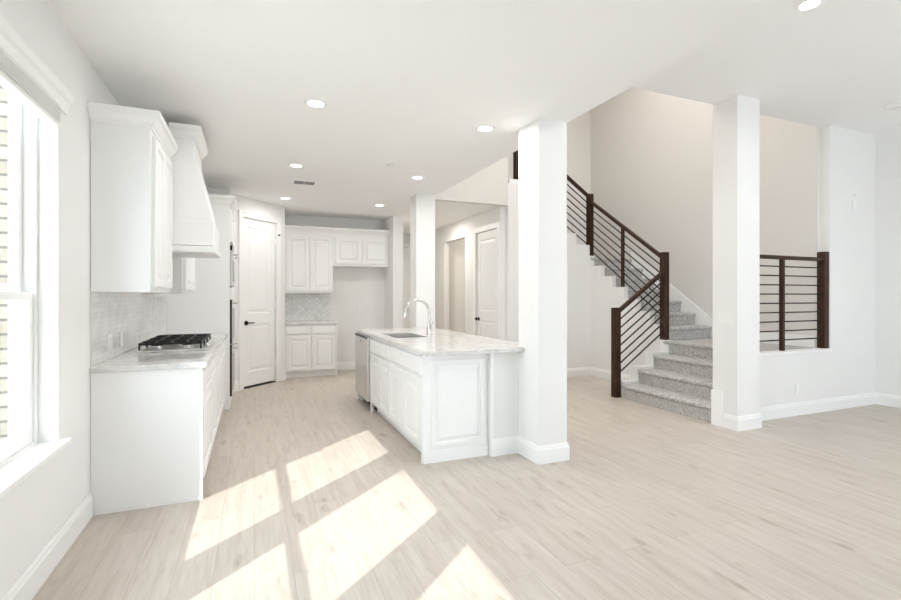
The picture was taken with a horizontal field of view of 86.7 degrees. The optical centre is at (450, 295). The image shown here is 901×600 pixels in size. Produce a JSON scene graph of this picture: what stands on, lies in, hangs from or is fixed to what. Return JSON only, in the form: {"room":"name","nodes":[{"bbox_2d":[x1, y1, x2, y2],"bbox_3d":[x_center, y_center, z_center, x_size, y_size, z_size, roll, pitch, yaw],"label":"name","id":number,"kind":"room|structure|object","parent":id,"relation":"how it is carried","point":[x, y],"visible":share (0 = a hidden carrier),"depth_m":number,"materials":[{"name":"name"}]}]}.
{"room":"open-plan kitchen","nodes":[
{"label":"open-plan kitchen","id":0,"kind":"room"},
{"bbox_2d":[0,0,153,599],"bbox_3d":[-2.156,-0.150,2.530,0.200,3.000,11.520,0,0,-22],"label":"wall","id":1,"kind":"structure","parent":0,"point":[34,510],"depth_m":2.48,"materials":[{"name":"white paint"}]},
{"bbox_2d":[0,93,37,467],"bbox_3d":[-1.951,-0.163,1.941,0.106,1.855,0.985,0,0,-22],"label":"window","id":2,"kind":"structure","parent":1,"relation":"in","point":[21,291],"depth_m":2.36,"materials":[{"name":"white plastic"}]},
{"bbox_2d":[0,46,60,126],"bbox_3d":[-1.837,-0.958,1.988,0.053,0.185,0.973,0,0,-22],"label":"window blind","id":3,"kind":"object","parent":1,"relation":"attached to","point":[13,79],"visible":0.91,"depth_m":2.10,"materials":[{"name":"white"}]},
{"bbox_2d":[0,437,71,498],"bbox_3d":[-1.845,0.754,1.987,0.126,0.023,1.080,0,0,-22],"label":"trim","id":4,"kind":"structure","parent":1,"relation":"attached to","point":[14,472],"depth_m":2.13,"materials":[{"name":"white paint"}]},
{"bbox_2d":[0,14,73,114],"bbox_3d":[-1.808,-1.018,2.000,0.040,0.105,1.185,0,0,-22],"label":"trim","id":5,"kind":"structure","parent":1,"relation":"attached to","point":[11,41],"depth_m":2.11,"materials":[{"name":"white paint"}]},
{"bbox_2d":[1,493,92,599],"bbox_3d":[-1.052,1.278,0.132,0.016,0.145,6.045,0,0,-22],"label":"baseboard","id":6,"kind":"structure","parent":1,"relation":"attached to","point":[31,580],"depth_m":2.33,"materials":[{"name":"white paint"}]},
{"bbox_2d":[91,292,166,366],"bbox_3d":[-2.726,0.206,4.187,0.008,0.461,2.710,0,0,-22],"label":"backsplash","id":7,"kind":"structure","parent":1,"relation":"attached to","point":[141,317],"depth_m":3.65,"materials":[{"name":"white tile"}]},
{"bbox_2d":[107,334,111,351],"bbox_3d":[-2.345,0.320,3.285,0.008,0.115,0.115,0,0,-22],"label":"wall outlet","id":8,"kind":"object","parent":7,"relation":"attached to","point":[109,336],"visible":1,"depth_m":3.26,"materials":[{"name":"white plastic"}]},
{"bbox_2d":[120,331,122,346],"bbox_3d":[-2.463,0.320,3.571,0.008,0.115,0.070,0,0,-22],"label":"wall outlet","id":9,"kind":"object","parent":7,"relation":"attached to","point":[121,332],"visible":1,"depth_m":3.56,"materials":[{"name":"white plastic"}]},
{"bbox_2d":[87,102,177,292],"bbox_3d":[-2.164,-0.598,3.313,0.378,1.145,0.804,0,0,-22],"label":"upper cabinet","id":10,"kind":"object","parent":1,"relation":"attached to","point":[132,149],"visible":1,"depth_m":3.00,"materials":[{"name":"white paint"}]},
{"bbox_2d":[154,257,194,293],"bbox_3d":[-2.750,-0.598,4.735,0.378,1.145,0.850,0,0,-22],"label":"upper cabinet","id":11,"kind":"object","parent":1,"relation":"attached to","point":[183,269],"visible":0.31,"depth_m":4.43,"materials":[{"name":"white paint"}]},
{"bbox_2d":[168,122,220,257],"bbox_3d":[-2.318,-0.846,4.031,0.641,1.008,0.712,0,0,-22],"label":"range hood","id":12,"kind":"object","parent":1,"relation":"attached to","point":[195,233],"visible":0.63,"depth_m":3.81,"materials":[{"name":"white paint"}]},
{"bbox_2d":[206,187,284,380],"bbox_3d":[-3.029,-0.040,7.181,0.552,2.780,2.274,0,0,14],"label":"wall","id":13,"kind":"structure","parent":0,"point":[245,204],"depth_m":7.24,"materials":[{"name":"white paint"}]},
{"bbox_2d":[234,380,238,391],"bbox_3d":[-3.051,1.278,6.705,0.058,0.145,0.213,0,0,3],"label":"baseboard","id":14,"kind":"structure","parent":13,"relation":"attached to","point":[236,388],"depth_m":6.76,"materials":[{"name":"white paint"}]},
{"bbox_2d":[238,210,280,390],"bbox_3d":[-2.859,0.060,7.189,0.026,2.580,0.830,0,0,23],"label":"trim","id":15,"kind":"structure","parent":13,"relation":"attached to","point":[241,214],"depth_m":6.88,"materials":[{"name":"white paint"}]},
{"bbox_2d":[244,217,275,386],"bbox_3d":[-2.876,0.089,7.201,0.096,2.466,0.659,0,0,23],"label":"door","id":16,"kind":"structure","parent":13,"relation":"in","point":[259,236],"depth_m":7.19,"materials":[{"name":"white paint"}]},
{"bbox_2d":[244,381,275,388],"bbox_3d":[-2.917,1.344,7.213,0.091,0.012,0.652,0,0,23],"label":"trim","id":17,"kind":"structure","parent":13,"relation":"attached to","point":[268,382],"depth_m":7.21,"materials":[{"name":"black"}]},
{"bbox_2d":[281,371,285,380],"bbox_3d":[-2.681,1.278,7.686,0.062,0.145,0.229,0,0,0],"label":"baseboard","id":18,"kind":"structure","parent":13,"relation":"attached to","point":[283,373],"depth_m":7.63,"materials":[{"name":"white paint"}]},
{"bbox_2d":[285,214,383,361],"bbox_3d":[-2.801,-0.040,8.439,3.310,2.780,0.100,0,0,-22],"label":"wall","id":19,"kind":"structure","parent":0,"point":[352,286],"depth_m":8.79,"materials":[{"name":"white paint"}]},
{"bbox_2d":[285,293,329,320],"bbox_3d":[-2.552,0.196,8.482,0.817,0.482,0.008,0,0,-22],"label":"backsplash","id":20,"kind":"structure","parent":19,"relation":"attached to","point":[298,306],"depth_m":8.48,"materials":[{"name":"tile"}]},
{"bbox_2d":[285,225,333,292],"bbox_3d":[-2.481,-0.620,8.310,0.817,1.140,0.380,0,0,-22],"label":"upper cabinet","id":21,"kind":"object","parent":19,"relation":"attached to","point":[308,249],"visible":0.9,"depth_m":8.16,"materials":[{"name":"white paint"}]},
{"bbox_2d":[337,361,354,369],"bbox_3d":[-1.491,1.278,8.581,1.140,0.145,0.636,0,0,-22],"label":"baseboard","id":22,"kind":"structure","parent":19,"relation":"attached to","point":[340,365],"depth_m":8.74,"materials":[{"name":"white paint"}]},
{"bbox_2d":[333,228,388,267],"bbox_3d":[-1.641,-0.860,8.656,0.994,0.660,0.380,0,0,-22],"label":"upper cabinet","id":23,"kind":"object","parent":19,"relation":"attached to","point":[365,248],"visible":0.98,"depth_m":8.52,"materials":[{"name":"white paint"}]},
{"bbox_2d":[384,215,402,328],"bbox_3d":[-1.351,-0.040,9.502,0.180,2.780,2.200,0,0,-22],"label":"wall","id":24,"kind":"structure","parent":0,"point":[393,274],"depth_m":8.50,"materials":[{"name":"white paint"}]},
{"bbox_2d":[403,233,409,243],"bbox_3d":[-1.123,-0.040,10.839,1.260,2.780,0.100,0,0,-22],"label":"wall","id":25,"kind":"structure","parent":0,"point":[406,236],"depth_m":10.84,"materials":[{"name":"white paint"}]},
{"bbox_2d":[403,248,409,327],"bbox_3d":[-1.170,0.122,10.768,0.800,2.425,0.036,0,0,-22],"label":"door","id":26,"kind":"structure","parent":25,"relation":"in","point":[406,251],"depth_m":10.82,"materials":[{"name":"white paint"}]},
{"bbox_2d":[46,0,787,232],"bbox_3d":[0.589,-1.823,4.569,6.630,0.785,13.000,0,0,-22],"label":"ceiling","id":27,"kind":"structure","parent":0,"point":[407,84],"depth_m":3.07,"materials":[{"name":"white paint"}]},
{"bbox_2d":[288,163,303,167],"bbox_3d":[-1.690,-1.426,5.220,0.172,0.008,0.172,0,0,-22],"label":"recessed light","id":28,"kind":"object","parent":27,"relation":"in","point":[294,165],"visible":1,"depth_m":5.21,"materials":[{"name":"white plastic"}]},
{"bbox_2d":[292,180,315,185],"bbox_3d":[-1.840,-1.425,6.002,0.270,0.008,0.200,0,0,-22],"label":"ceiling vent","id":29,"kind":"object","parent":27,"relation":"in","point":[302,182],"visible":1,"depth_m":5.98,"materials":[{"name":"white metal"}]},
{"bbox_2d":[304,98,327,107],"bbox_3d":[-0.997,-1.426,3.537,0.172,0.008,0.172,0,0,-22],"label":"recessed light","id":30,"kind":"object","parent":27,"relation":"in","point":[314,103],"visible":1,"depth_m":3.53,"materials":[{"name":"white plastic"}]},
{"bbox_2d":[411,176,424,179],"bbox_3d":[-0.396,-1.426,5.753,0.172,0.008,0.172,0,0,-22],"label":"recessed light","id":31,"kind":"object","parent":27,"relation":"in","point":[412,177],"visible":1,"depth_m":5.74,"materials":[{"name":"white plastic"}]},
{"bbox_2d":[475,125,494,132],"bbox_3d":[0.297,-1.426,4.070,0.172,0.008,0.172,0,0,-22],"label":"recessed light","id":32,"kind":"object","parent":27,"relation":"in","point":[482,128],"visible":1,"depth_m":4.06,"materials":[{"name":"white plastic"}]},
{"bbox_2d":[449,238,464,332],"bbox_3d":[1.002,-0.040,9.801,1.880,2.780,1.640,0,0,-22],"label":"wall","id":33,"kind":"structure","parent":0,"point":[456,248],"depth_m":10.23,"materials":[{"name":"white paint"}]},
{"bbox_2d":[32,369,900,599],"bbox_3d":[1.375,1.400,4.893,8.530,0.100,13.200,0,0,-22],"label":"floor","id":34,"kind":"structure","parent":0,"point":[310,492],"depth_m":2.96,"materials":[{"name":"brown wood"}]},
{"bbox_2d":[91,360,211,514],"bbox_3d":[-2.064,0.912,3.387,0.619,0.875,0.742,0,0,-22],"label":"base cabinet","id":35,"kind":"object","parent":34,"relation":"on","point":[151,430],"visible":0.89,"depth_m":3.05,"materials":[{"name":"white paint"}]},
{"bbox_2d":[90,333,227,372],"bbox_3d":[-2.429,0.456,4.296,0.638,0.035,2.735,0,0,-22],"label":"countertop","id":36,"kind":"structure","parent":35,"relation":"on","point":[130,360],"depth_m":3.24,"materials":[{"name":"stone"}]},
{"bbox_2d":[136,334,215,352],"bbox_3d":[-2.353,0.400,4.168,0.495,0.076,0.900,0,0,-22],"label":"gas cooktop","id":37,"kind":"object","parent":36,"relation":"in","point":[179,342],"visible":1,"depth_m":3.91,"materials":[{"name":"metal"}]},
{"bbox_2d":[167,194,236,409],"bbox_3d":[-3.042,0.080,5.895,0.722,2.540,0.802,0,0,-22],"label":"tall cabinet","id":38,"kind":"object","parent":34,"relation":"on","point":[206,310],"visible":0.48,"depth_m":5.63,"materials":[{"name":"white paint"}]},
{"bbox_2d":[230,288,238,395],"bbox_3d":[-3.019,0.557,5.936,0.700,1.315,0.672,0,0,-22],"label":"double oven","id":39,"kind":"object","parent":38,"relation":"in","point":[232,300],"visible":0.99,"depth_m":5.74,"materials":[{"name":"metal"}]},
{"bbox_2d":[230,245,238,287],"bbox_3d":[-3.019,-0.362,5.938,0.700,0.505,0.670,0,0,-22],"label":"microwave oven","id":40,"kind":"object","parent":38,"relation":"in","point":[232,255],"visible":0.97,"depth_m":5.74,"materials":[{"name":"metal"}]},
{"bbox_2d":[210,348,219,446],"bbox_3d":[-2.381,0.912,4.156,0.619,0.875,0.918,0,0,-22],"label":"base cabinet","id":41,"kind":"object","parent":34,"relation":"on","point":[215,375],"visible":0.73,"depth_m":4.15,"materials":[{"name":"white paint"}]},
{"bbox_2d":[218,339,225,417],"bbox_3d":[-2.757,0.912,5.069,0.619,0.875,1.053,0,0,-22],"label":"base cabinet","id":42,"kind":"object","parent":34,"relation":"on","point":[222,361],"visible":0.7,"depth_m":5.08,"materials":[{"name":"white paint"}]},
{"bbox_2d":[285,324,336,377],"bbox_3d":[-2.424,0.912,8.198,0.837,0.875,0.629,0,0,-22],"label":"base cabinet","id":43,"kind":"object","parent":34,"relation":"on","point":[310,350],"visible":0.92,"depth_m":7.92,"materials":[{"name":"white paint"}]},
{"bbox_2d":[285,320,338,324],"bbox_3d":[-2.411,0.456,8.199,0.862,0.035,0.638,0,0,-22],"label":"countertop","id":44,"kind":"structure","parent":43,"relation":"on","point":[314,321],"depth_m":7.97,"materials":[{"name":"stone"}]},
{"bbox_2d":[355,333,376,410],"bbox_3d":[-0.822,0.914,5.991,0.616,0.872,0.725,0,0,-22],"label":"dishwasher","id":45,"kind":"object","parent":34,"relation":"on","point":[362,342],"visible":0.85,"depth_m":5.79,"materials":[{"name":"metal"}]},
{"bbox_2d":[370,337,396,429],"bbox_3d":[-0.505,0.912,5.268,0.587,0.875,0.843,0,0,-22],"label":"base cabinet","id":46,"kind":"object","parent":34,"relation":"on","point":[380,362],"visible":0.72,"depth_m":5.11,"materials":[{"name":"white paint"}]},
{"bbox_2d":[410,194,434,327],"bbox_3d":[-0.401,-0.040,6.854,0.280,2.780,0.280,0,0,-22],"label":"column","id":47,"kind":"structure","parent":34,"relation":"on","point":[422,206],"depth_m":6.73,"materials":[{"name":"white paint"}]},
{"bbox_2d":[390,344,487,463],"bbox_3d":[-0.146,0.912,4.400,0.590,0.875,1.033,0,0,-22],"label":"base cabinet","id":48,"kind":"object","parent":34,"relation":"on","point":[439,404],"visible":0.94,"depth_m":3.95,"materials":[{"name":"white paint"}]},
{"bbox_2d":[356,328,523,355],"bbox_3d":[-0.223,0.453,5.173,1.052,0.030,2.765,0,0,-22],"label":"countertop","id":49,"kind":"structure","parent":48,"relation":"on","point":[441,342],"depth_m":4.49,"materials":[{"name":"stone"}]},
{"bbox_2d":[384,333,422,337],"bbox_3d":[-0.521,0.556,5.334,0.352,0.219,0.652,0,0,-22],"label":"sink","id":50,"kind":"object","parent":49,"relation":"in","point":[408,335],"visible":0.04,"depth_m":5.64,"materials":[{"name":"metal"}]},
{"bbox_2d":[403,299,432,334],"bbox_3d":[-0.357,0.234,5.261,0.342,0.408,0.108,0,0,-22],"label":"kitchen faucet","id":51,"kind":"object","parent":49,"relation":"on","point":[429,325],"visible":1,"depth_m":5.29,"materials":[{"name":"silver metal"}]},
{"bbox_2d":[426,324,431,334],"bbox_3d":[-0.238,0.373,5.331,0.068,0.130,0.068,0,0,-22],"label":"faucet","id":52,"kind":"object","parent":51,"relation":"attached to","point":[429,326],"depth_m":5.31,"materials":[{"name":"silver metal"}]},
{"bbox_2d":[519,118,566,445],"bbox_3d":[0.774,-0.040,4.026,0.274,2.780,0.311,0,0,-22],"label":"column","id":53,"kind":"structure","parent":34,"relation":"on","point":[542,142],"depth_m":3.90,"materials":[{"name":"white paint"}]},
{"bbox_2d":[516,436,569,464],"bbox_3d":[0.769,1.278,4.024,0.317,0.145,0.343,0,0,-22],"label":"baseboard","id":54,"kind":"structure","parent":53,"relation":"attached to","point":[545,454],"depth_m":3.88,"materials":[{"name":"white paint"}]},
{"bbox_2d":[591,252,814,422],"bbox_3d":[1.819,-0.201,6.891,3.824,3.102,4.137,0,0,-22],"label":"staircase","id":55,"kind":"structure","parent":34,"relation":"on","point":[678,377],"depth_m":6.26,"materials":[{"name":"grey carpet"}]},
{"bbox_2d":[513,150,589,244],"bbox_3d":[1.696,-1.908,7.891,1.457,2.084,0.090,0,0,-22],"label":"stair railing","id":56,"kind":"object","parent":55,"relation":"attached to","point":[516,153],"visible":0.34,"depth_m":8.03,"materials":[{"name":"brown wood"}]},
{"bbox_2d":[586,194,668,339],"bbox_3d":[2.704,-0.569,7.457,0.090,2.363,1.700,0,0,-22],"label":"stair railing","id":57,"kind":"object","parent":55,"relation":"attached to","point":[664,256],"visible":0.88,"depth_m":7.29,"materials":[{"name":"brown wood"}]},
{"bbox_2d":[611,272,663,397],"bbox_3d":[2.574,0.508,6.533,0.867,1.683,0.090,0,0,-22],"label":"stair railing","id":58,"kind":"object","parent":55,"relation":"attached to","point":[616,370],"visible":1,"depth_m":6.40,"materials":[{"name":"brown wood"}]},
{"bbox_2d":[713,95,759,415],"bbox_3d":[2.970,-0.333,4.966,0.325,3.365,0.280,0,0,-22],"label":"column","id":59,"kind":"structure","parent":34,"relation":"on","point":[736,119],"depth_m":4.86,"materials":[{"name":"white paint"}]},
{"bbox_2d":[711,390,723,426],"bbox_3d":[2.780,1.170,4.968,0.025,0.360,0.130,0,0,-22],"label":"trim","id":60,"kind":"structure","parent":59,"relation":"attached to","point":[717,397],"depth_m":4.95,"materials":[{"name":"white paint"}]},
{"bbox_2d":[723,413,761,430],"bbox_3d":[2.973,1.278,4.958,0.357,0.145,0.296,0,0,-22],"label":"baseboard","id":61,"kind":"structure","parent":59,"relation":"attached to","point":[753,421],"depth_m":4.82,"materials":[{"name":"white paint"}]},
{"bbox_2d":[435,206,504,339],"bbox_3d":[0.137,-0.040,9.303,0.100,2.780,3.700,0,0,-22],"label":"wall","id":62,"kind":"structure","parent":0,"point":[462,229],"depth_m":8.79,"materials":[{"name":"white paint"}]},
{"bbox_2d":[475,229,496,338],"bbox_3d":[0.607,0.120,8.037,0.105,2.430,0.790,0,0,-22],"label":"door","id":63,"kind":"structure","parent":62,"relation":"in","point":[486,318],"depth_m":8.05,"materials":[{"name":"white paint"}]},
{"bbox_2d":[473,221,499,338],"bbox_3d":[0.595,0.083,8.032,0.020,2.535,0.970,0,0,-22],"label":"trim","id":64,"kind":"structure","parent":62,"relation":"attached to","point":[497,224],"depth_m":7.85,"materials":[{"name":"white paint"}]},
{"bbox_2d":[488,352,517,455],"bbox_3d":[-0.041,0.912,5.284,0.270,0.875,2.637,0,0,-22],"label":"wall","id":65,"kind":"structure","parent":0,"point":[506,363],"depth_m":4.07,"materials":[{"name":"white paint"}]},
{"bbox_2d":[490,353,493,439],"bbox_3d":[0.349,0.840,4.010,0.024,0.730,0.016,0,0,-22],"label":"trim","id":66,"kind":"structure","parent":65,"relation":"attached to","point":[491,354],"depth_m":4.00,"materials":[{"name":"white paint"}]},
{"bbox_2d":[491,436,516,456],"bbox_3d":[0.455,1.278,4.054,0.240,0.145,0.016,0,0,-22],"label":"baseboard","id":67,"kind":"structure","parent":65,"relation":"attached to","point":[506,445],"depth_m":4.05,"materials":[{"name":"white paint"}]},
{"bbox_2d":[435,156,590,371],"bbox_3d":[1.022,-1.600,7.613,2.910,5.900,0.100,0,0,-22],"label":"wall","id":68,"kind":"structure","parent":0,"point":[578,256],"depth_m":7.57,"materials":[{"name":"white paint"}]},
{"bbox_2d":[508,179,518,183],"bbox_3d":[1.036,-1.815,7.619,0.280,0.070,0.100,0,0,-22],"label":"trim","id":69,"kind":"structure","parent":68,"relation":"on","point":[514,181],"depth_m":7.55,"materials":[{"name":"white paint"}]},
{"bbox_2d":[518,367,629,380],"bbox_3d":[1.933,1.278,7.123,1.600,0.145,1.500,0,0,-22],"label":"baseboard","id":70,"kind":"structure","parent":68,"relation":"attached to","point":[582,371],"depth_m":7.95,"materials":[{"name":"white paint"}]},
{"bbox_2d":[508,110,590,244],"bbox_3d":[1.010,-1.600,8.852,3.830,5.900,0.100,0,0,-22],"label":"wall","id":71,"kind":"structure","parent":0,"point":[579,128],"depth_m":9.42,"materials":[{"name":"white paint"}]},
{"bbox_2d":[591,256,660,374],"bbox_3d":[2.690,0.331,7.489,0.080,2.038,1.600,0,0,-22],"label":"wall","id":72,"kind":"structure","parent":0,"point":[605,295],"depth_m":7.66,"materials":[{"name":"white paint"}]},
{"bbox_2d":[591,87,820,347],"bbox_3d":[3.617,-1.600,7.682,0.100,5.900,4.250,0,0,-22],"label":"wall","id":73,"kind":"structure","parent":0,"point":[652,152],"depth_m":7.35,"materials":[{"name":"white paint"}]},
{"bbox_2d":[633,0,900,134],"bbox_3d":[4.272,-2.115,2.349,4.910,0.200,6.090,0,0,-22],"label":"ceiling","id":74,"kind":"structure","parent":0,"point":[837,63],"depth_m":4.19,"materials":[{"name":"white paint"}]},
{"bbox_2d":[794,0,824,11],"bbox_3d":[2.478,-2.011,3.292,0.172,0.008,0.172,0,0,-22],"label":"recessed light","id":75,"kind":"object","parent":74,"relation":"in","point":[805,5],"visible":1,"depth_m":3.30,"materials":[{"name":"white plastic"}]},
{"bbox_2d":[884,103,900,110],"bbox_3d":[4.682,-1.991,5.043,0.140,0.046,0.140,0,0,-22],"label":"smoke detector","id":76,"kind":"object","parent":74,"relation":"attached to","point":[894,106],"visible":1,"depth_m":5.01,"materials":[{"name":"white plastic"}]},
{"bbox_2d":[760,125,874,406],"bbox_3d":[4.196,-0.333,5.568,2.400,3.365,0.100,0,0,-22],"label":"wall","id":77,"kind":"structure","parent":0,"point":[847,156],"depth_m":5.74,"materials":[{"name":"white paint"}]},
{"bbox_2d":[760,348,830,355],"bbox_3d":[3.776,0.634,5.385,1.485,0.032,0.118,0,0,-22],"label":"trim","id":78,"kind":"structure","parent":77,"relation":"attached to","point":[807,350],"depth_m":5.39,"materials":[{"name":"white paint"}]},
{"bbox_2d":[760,252,828,350],"bbox_3d":[3.773,0.047,5.394,1.482,1.140,0.085,0,0,-22],"label":"stair railing","id":79,"kind":"object","parent":78,"relation":"on","point":[822,258],"visible":0.83,"depth_m":5.54,"materials":[{"name":"brown wood"}]},
{"bbox_2d":[795,384,799,393],"bbox_3d":[3.926,1.050,5.397,0.070,0.115,0.008,0,0,-22],"label":"wall outlet","id":80,"kind":"object","parent":77,"relation":"attached to","point":[797,386],"visible":1,"depth_m":5.39,"materials":[{"name":"white plastic"}]},
{"bbox_2d":[875,129,900,395],"bbox_3d":[6.517,-0.333,3.280,0.150,3.365,6.100,0,0,-22],"label":"wall","id":81,"kind":"structure","parent":0,"point":[888,144],"depth_m":5.86,"materials":[{"name":"white paint"}]},
{"bbox_2d":[760,392,900,420],"bbox_3d":[5.357,1.278,2.748,2.400,0.145,6.000,0,0,-22],"label":"baseboard","id":82,"kind":"structure","parent":81,"relation":"attached to","point":[836,403],"depth_m":5.59,"materials":[{"name":"white paint"}]},
{"label":"outside","id":83,"kind":"structure","parent":0,"visible":0},
{"bbox_3d":[-14.401,1.700,-5.932,28.850,0.100,40.000,0,0,-22],"label":"ground","id":84,"kind":"structure","parent":83,"visible":0},
{"bbox_2d":[0,86,7,440],"bbox_3d":[-3.469,-0.700,2.205,2.465,4.700,0.280,0,0,-22],"label":"brick wall","id":85,"kind":"structure","parent":84,"relation":"on","point":[3,93],"depth_m":2.51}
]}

